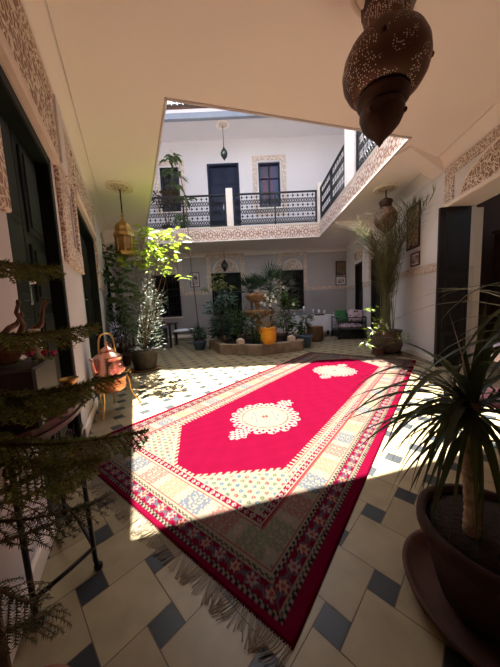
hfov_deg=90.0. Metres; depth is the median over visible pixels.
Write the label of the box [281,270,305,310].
window
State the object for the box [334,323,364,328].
seat cushion
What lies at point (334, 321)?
cushion
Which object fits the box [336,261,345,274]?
picture frame
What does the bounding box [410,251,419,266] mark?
picture frame
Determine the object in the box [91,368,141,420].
brazier
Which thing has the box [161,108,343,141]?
ceiling
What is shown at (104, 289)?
trim
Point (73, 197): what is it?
trim
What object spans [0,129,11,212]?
trim
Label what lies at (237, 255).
trim
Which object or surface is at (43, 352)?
bunch
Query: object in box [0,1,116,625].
wall
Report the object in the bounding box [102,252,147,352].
rubber plant
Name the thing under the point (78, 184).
trim
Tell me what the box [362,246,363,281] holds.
trim
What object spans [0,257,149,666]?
pine
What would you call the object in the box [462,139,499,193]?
trim
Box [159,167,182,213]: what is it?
window
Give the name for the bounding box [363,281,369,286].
trim
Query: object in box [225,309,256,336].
shrub
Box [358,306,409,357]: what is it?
plant
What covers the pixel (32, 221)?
door
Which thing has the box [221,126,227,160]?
hanging lantern
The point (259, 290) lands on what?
trim
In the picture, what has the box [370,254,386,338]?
door
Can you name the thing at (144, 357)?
plant
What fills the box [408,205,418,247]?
print
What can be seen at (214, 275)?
frangipani
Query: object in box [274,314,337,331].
tablecloth
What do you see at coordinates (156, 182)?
trim
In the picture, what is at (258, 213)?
trim
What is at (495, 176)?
trim
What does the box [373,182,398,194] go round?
ceiling medallion
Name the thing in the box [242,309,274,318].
basin
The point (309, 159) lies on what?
wall
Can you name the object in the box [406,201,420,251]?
picture frame
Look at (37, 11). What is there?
trim
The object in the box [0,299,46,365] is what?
bowl
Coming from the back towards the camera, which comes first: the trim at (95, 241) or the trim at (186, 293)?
the trim at (186, 293)
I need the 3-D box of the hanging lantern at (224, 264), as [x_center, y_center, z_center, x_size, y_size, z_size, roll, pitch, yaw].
[-0.976,-2.782,9.505,0.254,0.870,0.230,-3,6,0]
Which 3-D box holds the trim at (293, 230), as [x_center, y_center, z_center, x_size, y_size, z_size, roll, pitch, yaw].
[-0.642,-3.366,8.421,5.980,0.470,0.028,-3,6,0]
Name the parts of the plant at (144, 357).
pot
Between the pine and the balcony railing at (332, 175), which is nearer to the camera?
the pine
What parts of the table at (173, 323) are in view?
leg, leg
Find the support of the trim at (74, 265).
attached to the wall at (11, 561)
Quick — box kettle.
[88,333,124,377]
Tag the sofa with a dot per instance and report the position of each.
(350, 329)
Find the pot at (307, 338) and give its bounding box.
[297,334,312,347]
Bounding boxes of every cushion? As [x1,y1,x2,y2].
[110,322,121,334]
[172,328,192,332]
[333,311,358,324]
[334,310,347,321]
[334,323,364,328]
[349,309,362,321]
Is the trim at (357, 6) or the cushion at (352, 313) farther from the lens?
the cushion at (352, 313)
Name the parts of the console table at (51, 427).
leg, apron rail, moulding, leg, leg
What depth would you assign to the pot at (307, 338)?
6.63 m
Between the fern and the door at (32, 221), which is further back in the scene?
the fern
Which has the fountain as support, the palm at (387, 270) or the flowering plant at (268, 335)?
the flowering plant at (268, 335)
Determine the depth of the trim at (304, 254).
10.12 m
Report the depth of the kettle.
2.80 m
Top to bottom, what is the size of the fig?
6.200 m
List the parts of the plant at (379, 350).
pot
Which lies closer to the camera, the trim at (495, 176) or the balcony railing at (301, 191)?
the trim at (495, 176)
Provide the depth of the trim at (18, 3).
1.73 m
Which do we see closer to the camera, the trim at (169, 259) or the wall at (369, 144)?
the wall at (369, 144)
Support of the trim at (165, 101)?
attached to the ceiling at (121, 59)
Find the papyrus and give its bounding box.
[269,264,300,335]
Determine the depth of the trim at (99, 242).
5.22 m
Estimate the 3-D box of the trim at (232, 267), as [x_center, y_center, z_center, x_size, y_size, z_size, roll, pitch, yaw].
[-0.999,-2.736,10.152,0.968,0.484,0.021,-3,6,0]
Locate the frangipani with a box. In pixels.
[200,271,237,337]
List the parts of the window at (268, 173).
pane, sill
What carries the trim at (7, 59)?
attached to the wall at (11, 561)
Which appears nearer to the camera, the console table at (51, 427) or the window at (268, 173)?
the console table at (51, 427)
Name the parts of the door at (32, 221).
handle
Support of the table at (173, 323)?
on the floor
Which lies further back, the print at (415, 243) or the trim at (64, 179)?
the print at (415, 243)
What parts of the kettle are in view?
spout, handle, lid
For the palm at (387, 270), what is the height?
3.090 m
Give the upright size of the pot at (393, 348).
0.480 m
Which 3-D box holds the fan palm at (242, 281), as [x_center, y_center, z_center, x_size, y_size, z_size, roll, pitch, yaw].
[0.025,-0.973,8.734,1.374,2.390,1.411,-8,8,-41]
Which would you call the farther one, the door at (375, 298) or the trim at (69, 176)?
the door at (375, 298)
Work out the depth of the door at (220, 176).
9.92 m
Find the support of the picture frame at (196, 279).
attached to the wall at (309, 159)
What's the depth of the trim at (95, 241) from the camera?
4.64 m
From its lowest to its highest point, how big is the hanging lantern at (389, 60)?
1.124 m
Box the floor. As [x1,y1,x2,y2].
[12,331,499,666]
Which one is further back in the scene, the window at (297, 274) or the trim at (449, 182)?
the window at (297, 274)
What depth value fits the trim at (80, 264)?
2.75 m
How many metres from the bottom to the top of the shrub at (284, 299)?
1.436 m
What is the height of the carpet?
0.018 m
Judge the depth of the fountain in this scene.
6.27 m
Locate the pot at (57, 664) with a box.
[44,663,69,666]
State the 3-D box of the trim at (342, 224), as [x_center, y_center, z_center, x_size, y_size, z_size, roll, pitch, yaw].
[2.961,-2.950,7.058,1.182,0.410,0.220,-2,6,3]
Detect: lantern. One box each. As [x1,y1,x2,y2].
[113,189,135,256]
[116,250,135,256]
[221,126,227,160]
[221,249,227,270]
[342,0,434,147]
[374,190,397,233]
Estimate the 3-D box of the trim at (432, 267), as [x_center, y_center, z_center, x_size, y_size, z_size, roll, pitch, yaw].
[3.351,-1.261,5.203,0.030,0.150,2.070,-2,6,7]
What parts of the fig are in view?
stem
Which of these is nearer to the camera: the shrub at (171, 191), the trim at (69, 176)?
the trim at (69, 176)
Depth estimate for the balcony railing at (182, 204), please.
8.40 m
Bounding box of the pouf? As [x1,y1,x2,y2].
[307,325,322,341]
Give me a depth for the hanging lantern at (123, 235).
4.48 m
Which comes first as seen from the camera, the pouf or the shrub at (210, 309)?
the shrub at (210, 309)
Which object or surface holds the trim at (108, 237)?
attached to the wall at (11, 561)
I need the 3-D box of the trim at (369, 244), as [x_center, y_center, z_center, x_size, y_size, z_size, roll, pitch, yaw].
[3.609,-2.150,7.540,0.029,1.060,0.100,-2,6,7]
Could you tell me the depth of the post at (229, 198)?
8.34 m
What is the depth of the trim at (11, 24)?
1.55 m
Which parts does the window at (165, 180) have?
pane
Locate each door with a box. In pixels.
[0,65,82,510]
[76,204,104,397]
[104,256,115,348]
[207,163,240,226]
[211,272,242,334]
[355,261,362,328]
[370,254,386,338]
[433,206,471,366]
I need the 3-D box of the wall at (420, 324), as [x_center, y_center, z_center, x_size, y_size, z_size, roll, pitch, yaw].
[3.573,-1.257,5.162,0.420,3.410,10.800,-2,6,7]
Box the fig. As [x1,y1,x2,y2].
[159,150,209,340]
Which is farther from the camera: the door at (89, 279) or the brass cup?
the door at (89, 279)
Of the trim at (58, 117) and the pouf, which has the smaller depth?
the trim at (58, 117)
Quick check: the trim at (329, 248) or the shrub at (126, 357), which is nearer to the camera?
the shrub at (126, 357)
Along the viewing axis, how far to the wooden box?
0.81 m
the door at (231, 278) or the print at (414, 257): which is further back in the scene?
the door at (231, 278)
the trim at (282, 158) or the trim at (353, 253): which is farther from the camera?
the trim at (282, 158)
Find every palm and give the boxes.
[231,271,268,332]
[241,259,296,326]
[345,185,439,356]
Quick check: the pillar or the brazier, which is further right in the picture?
the pillar
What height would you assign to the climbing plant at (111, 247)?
0.396 m
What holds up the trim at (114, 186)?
attached to the ceiling at (121, 59)
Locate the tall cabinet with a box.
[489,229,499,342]
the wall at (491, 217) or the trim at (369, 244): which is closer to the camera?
the wall at (491, 217)
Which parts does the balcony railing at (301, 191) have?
post, ironwork panel, rail, post, rail, ironwork panel, post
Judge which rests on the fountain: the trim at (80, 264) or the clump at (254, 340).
the clump at (254, 340)
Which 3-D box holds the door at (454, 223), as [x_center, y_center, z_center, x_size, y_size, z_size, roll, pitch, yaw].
[3.341,-0.730,4.092,0.500,2.590,0.139,-3,6,0]
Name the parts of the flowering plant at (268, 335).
pot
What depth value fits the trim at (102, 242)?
6.14 m
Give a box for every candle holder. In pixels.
[236,338,244,344]
[287,335,295,341]
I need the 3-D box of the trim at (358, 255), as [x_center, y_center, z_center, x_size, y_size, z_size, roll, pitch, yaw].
[3.719,-2.678,8.583,0.030,0.240,0.700,-2,6,7]
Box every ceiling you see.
[46,0,499,254]
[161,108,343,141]
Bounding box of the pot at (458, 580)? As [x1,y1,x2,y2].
[416,483,499,647]
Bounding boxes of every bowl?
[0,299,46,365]
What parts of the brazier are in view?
leg, leg, leg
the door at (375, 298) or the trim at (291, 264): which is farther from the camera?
the trim at (291, 264)
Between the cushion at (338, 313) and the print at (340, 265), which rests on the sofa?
the cushion at (338, 313)
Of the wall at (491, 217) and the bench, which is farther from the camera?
the bench
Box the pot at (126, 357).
[120,353,131,366]
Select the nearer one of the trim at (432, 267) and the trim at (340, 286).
the trim at (432, 267)
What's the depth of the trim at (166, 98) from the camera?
2.94 m
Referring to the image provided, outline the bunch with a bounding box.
[7,349,57,365]
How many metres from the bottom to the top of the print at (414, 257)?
0.150 m
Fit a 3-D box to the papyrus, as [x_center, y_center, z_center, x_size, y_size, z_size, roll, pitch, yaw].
[1.047,-1.021,7.670,1.193,2.282,0.865,-3,6,0]
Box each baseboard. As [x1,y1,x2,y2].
[5,343,118,663]
[129,330,330,339]
[367,335,433,362]
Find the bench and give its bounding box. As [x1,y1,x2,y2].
[172,328,194,345]
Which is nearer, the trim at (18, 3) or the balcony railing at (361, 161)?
the trim at (18, 3)
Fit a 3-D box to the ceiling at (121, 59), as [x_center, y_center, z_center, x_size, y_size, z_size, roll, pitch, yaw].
[-0.077,-2.972,4.512,11.954,0.460,11.800,-3,6,0]
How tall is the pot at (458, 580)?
0.318 m
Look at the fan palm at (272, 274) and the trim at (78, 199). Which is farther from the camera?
the fan palm at (272, 274)
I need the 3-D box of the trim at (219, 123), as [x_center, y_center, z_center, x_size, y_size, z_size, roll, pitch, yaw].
[-0.972,-7.384,8.867,0.480,0.049,0.480,-3,6,0]
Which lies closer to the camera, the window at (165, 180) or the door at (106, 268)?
the door at (106, 268)
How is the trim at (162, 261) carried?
attached to the wall at (309, 159)
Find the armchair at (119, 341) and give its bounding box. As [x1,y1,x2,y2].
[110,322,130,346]
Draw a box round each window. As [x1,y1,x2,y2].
[151,275,182,318]
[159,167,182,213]
[258,162,282,208]
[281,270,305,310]
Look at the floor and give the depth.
1.05 m
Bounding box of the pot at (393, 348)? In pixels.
[370,329,402,353]
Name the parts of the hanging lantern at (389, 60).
knob, scalloped crown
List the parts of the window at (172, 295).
sill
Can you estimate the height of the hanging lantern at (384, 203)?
0.880 m
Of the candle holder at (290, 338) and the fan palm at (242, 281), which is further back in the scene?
the fan palm at (242, 281)
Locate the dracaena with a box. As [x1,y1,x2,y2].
[338,282,499,666]
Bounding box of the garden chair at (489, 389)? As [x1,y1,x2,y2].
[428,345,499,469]
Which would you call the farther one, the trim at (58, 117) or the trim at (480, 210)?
the trim at (480, 210)
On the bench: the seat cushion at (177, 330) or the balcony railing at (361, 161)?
the seat cushion at (177, 330)
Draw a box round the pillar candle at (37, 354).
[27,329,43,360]
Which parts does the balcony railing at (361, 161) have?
post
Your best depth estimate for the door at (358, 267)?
8.97 m
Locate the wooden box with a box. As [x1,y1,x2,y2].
[0,357,57,435]
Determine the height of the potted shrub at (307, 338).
0.895 m
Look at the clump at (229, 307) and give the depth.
7.51 m
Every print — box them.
[192,275,197,284]
[337,262,344,273]
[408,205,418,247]
[412,255,417,263]
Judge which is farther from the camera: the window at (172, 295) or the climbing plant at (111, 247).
the window at (172, 295)
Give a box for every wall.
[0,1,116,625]
[111,134,346,336]
[346,124,499,360]
[365,139,375,157]
[477,194,499,349]
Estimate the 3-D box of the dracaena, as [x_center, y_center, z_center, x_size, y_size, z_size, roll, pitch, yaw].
[0.863,0.406,0.877,1.100,1.228,0.780,-2,6,10]
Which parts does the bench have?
seat frame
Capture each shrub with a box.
[106,309,138,366]
[151,185,184,228]
[187,326,208,349]
[202,290,237,341]
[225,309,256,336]
[266,289,305,340]
[297,314,313,347]
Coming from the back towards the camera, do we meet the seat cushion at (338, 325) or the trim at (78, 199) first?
the seat cushion at (338, 325)
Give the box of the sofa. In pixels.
[331,311,366,339]
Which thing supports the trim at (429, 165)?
attached to the wall at (420, 324)
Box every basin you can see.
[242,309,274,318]
[245,293,268,302]
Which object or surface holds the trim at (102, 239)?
attached to the wall at (11, 561)
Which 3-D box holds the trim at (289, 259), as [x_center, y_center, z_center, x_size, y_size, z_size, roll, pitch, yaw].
[1.715,-2.822,10.147,0.834,0.418,0.044,-3,6,0]
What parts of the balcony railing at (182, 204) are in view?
ironwork panel, post, rail, rail, ironwork panel, post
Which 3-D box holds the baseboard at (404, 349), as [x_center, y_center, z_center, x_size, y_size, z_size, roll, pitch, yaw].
[3.378,0.424,4.967,0.024,0.110,10.000,-2,6,7]
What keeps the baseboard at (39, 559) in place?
attached to the wall at (11, 561)
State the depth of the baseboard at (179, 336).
10.44 m
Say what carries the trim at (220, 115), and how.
attached to the ceiling at (254, 127)
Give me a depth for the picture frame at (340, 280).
10.20 m
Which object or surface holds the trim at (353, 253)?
attached to the wall at (420, 324)
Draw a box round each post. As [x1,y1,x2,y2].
[225,188,233,225]
[316,182,322,221]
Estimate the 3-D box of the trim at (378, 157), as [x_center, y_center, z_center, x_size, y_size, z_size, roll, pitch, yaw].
[2.279,-3.235,5.949,0.030,0.470,5.012,-2,6,1]
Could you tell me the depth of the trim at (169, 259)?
10.15 m
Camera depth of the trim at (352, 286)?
9.60 m
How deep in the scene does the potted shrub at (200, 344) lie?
7.06 m
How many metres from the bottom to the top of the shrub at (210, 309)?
1.448 m
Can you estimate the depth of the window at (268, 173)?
9.93 m
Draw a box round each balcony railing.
[147,194,226,228]
[232,190,316,225]
[320,144,344,219]
[356,131,376,171]
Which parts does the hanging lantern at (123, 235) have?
hanging rod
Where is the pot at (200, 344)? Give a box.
[192,340,206,349]
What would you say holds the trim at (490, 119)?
attached to the wall at (420, 324)
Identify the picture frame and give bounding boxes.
[190,272,199,286]
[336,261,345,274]
[336,276,345,284]
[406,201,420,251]
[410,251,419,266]
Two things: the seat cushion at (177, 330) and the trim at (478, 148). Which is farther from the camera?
the seat cushion at (177, 330)
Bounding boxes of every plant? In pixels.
[102,244,115,257]
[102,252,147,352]
[112,223,191,372]
[248,282,293,344]
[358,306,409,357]
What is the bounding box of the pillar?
[344,129,364,186]
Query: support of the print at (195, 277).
attached to the picture frame at (196, 279)
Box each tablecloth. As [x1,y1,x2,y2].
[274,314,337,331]
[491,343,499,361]
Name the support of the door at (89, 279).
in the wall at (11, 561)
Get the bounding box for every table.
[0,385,102,628]
[131,322,177,347]
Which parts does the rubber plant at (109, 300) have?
pot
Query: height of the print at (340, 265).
0.490 m
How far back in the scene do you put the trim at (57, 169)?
2.17 m
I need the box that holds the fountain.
[209,292,304,355]
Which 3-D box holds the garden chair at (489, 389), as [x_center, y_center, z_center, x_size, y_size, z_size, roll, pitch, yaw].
[1.629,0.467,1.737,0.584,0.859,0.559,1,7,31]
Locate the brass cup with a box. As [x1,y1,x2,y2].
[58,376,78,392]
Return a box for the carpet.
[68,352,415,666]
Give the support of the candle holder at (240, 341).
on the fountain
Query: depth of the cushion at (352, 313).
7.99 m
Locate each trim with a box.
[0,0,53,143]
[0,27,59,165]
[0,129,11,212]
[14,0,52,100]
[21,0,113,258]
[48,91,71,263]
[52,94,67,174]
[60,165,73,244]
[63,129,74,190]
[69,240,77,268]
[70,151,93,227]
[70,188,81,254]
[74,189,96,238]
[75,249,84,274]
[91,206,101,288]
[95,224,103,275]
[100,233,107,254]
[101,281,106,293]
[102,229,144,246]
[102,242,107,294]
[105,180,132,193]
[113,246,346,260]
[143,98,166,243]
[145,222,319,243]
[146,258,183,293]
[152,261,176,274]
[153,263,175,274]
[154,160,186,215]
[164,102,270,121]
[165,97,411,138]
[185,291,206,294]
[206,253,245,291]
[213,259,238,272]
[214,260,237,272]
[216,120,228,129]
[246,288,277,292]
[252,155,286,211]
[256,210,284,215]
[277,252,306,287]
[282,259,302,269]
[283,260,300,269]
[308,285,346,289]
[319,136,407,235]
[332,220,376,235]
[344,99,499,249]
[346,285,353,290]
[349,0,364,17]
[353,253,354,284]
[355,250,361,260]
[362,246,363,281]
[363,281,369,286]
[369,244,370,279]
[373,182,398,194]
[395,262,436,278]
[396,145,442,178]
[443,171,499,206]
[444,174,454,204]
[445,125,499,178]
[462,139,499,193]
[469,207,483,363]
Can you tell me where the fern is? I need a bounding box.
[173,214,190,226]
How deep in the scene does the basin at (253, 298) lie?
6.88 m
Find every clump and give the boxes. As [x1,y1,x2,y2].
[217,289,255,339]
[243,326,261,343]
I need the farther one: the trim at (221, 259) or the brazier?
the trim at (221, 259)
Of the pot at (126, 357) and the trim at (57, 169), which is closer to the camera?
the trim at (57, 169)
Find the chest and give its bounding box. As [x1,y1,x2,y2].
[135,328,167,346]
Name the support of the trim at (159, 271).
attached to the wall at (309, 159)
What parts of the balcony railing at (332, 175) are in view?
post, ironwork panel, post, rail, ironwork panel, post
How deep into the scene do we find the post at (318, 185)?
8.28 m
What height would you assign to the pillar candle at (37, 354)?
0.130 m

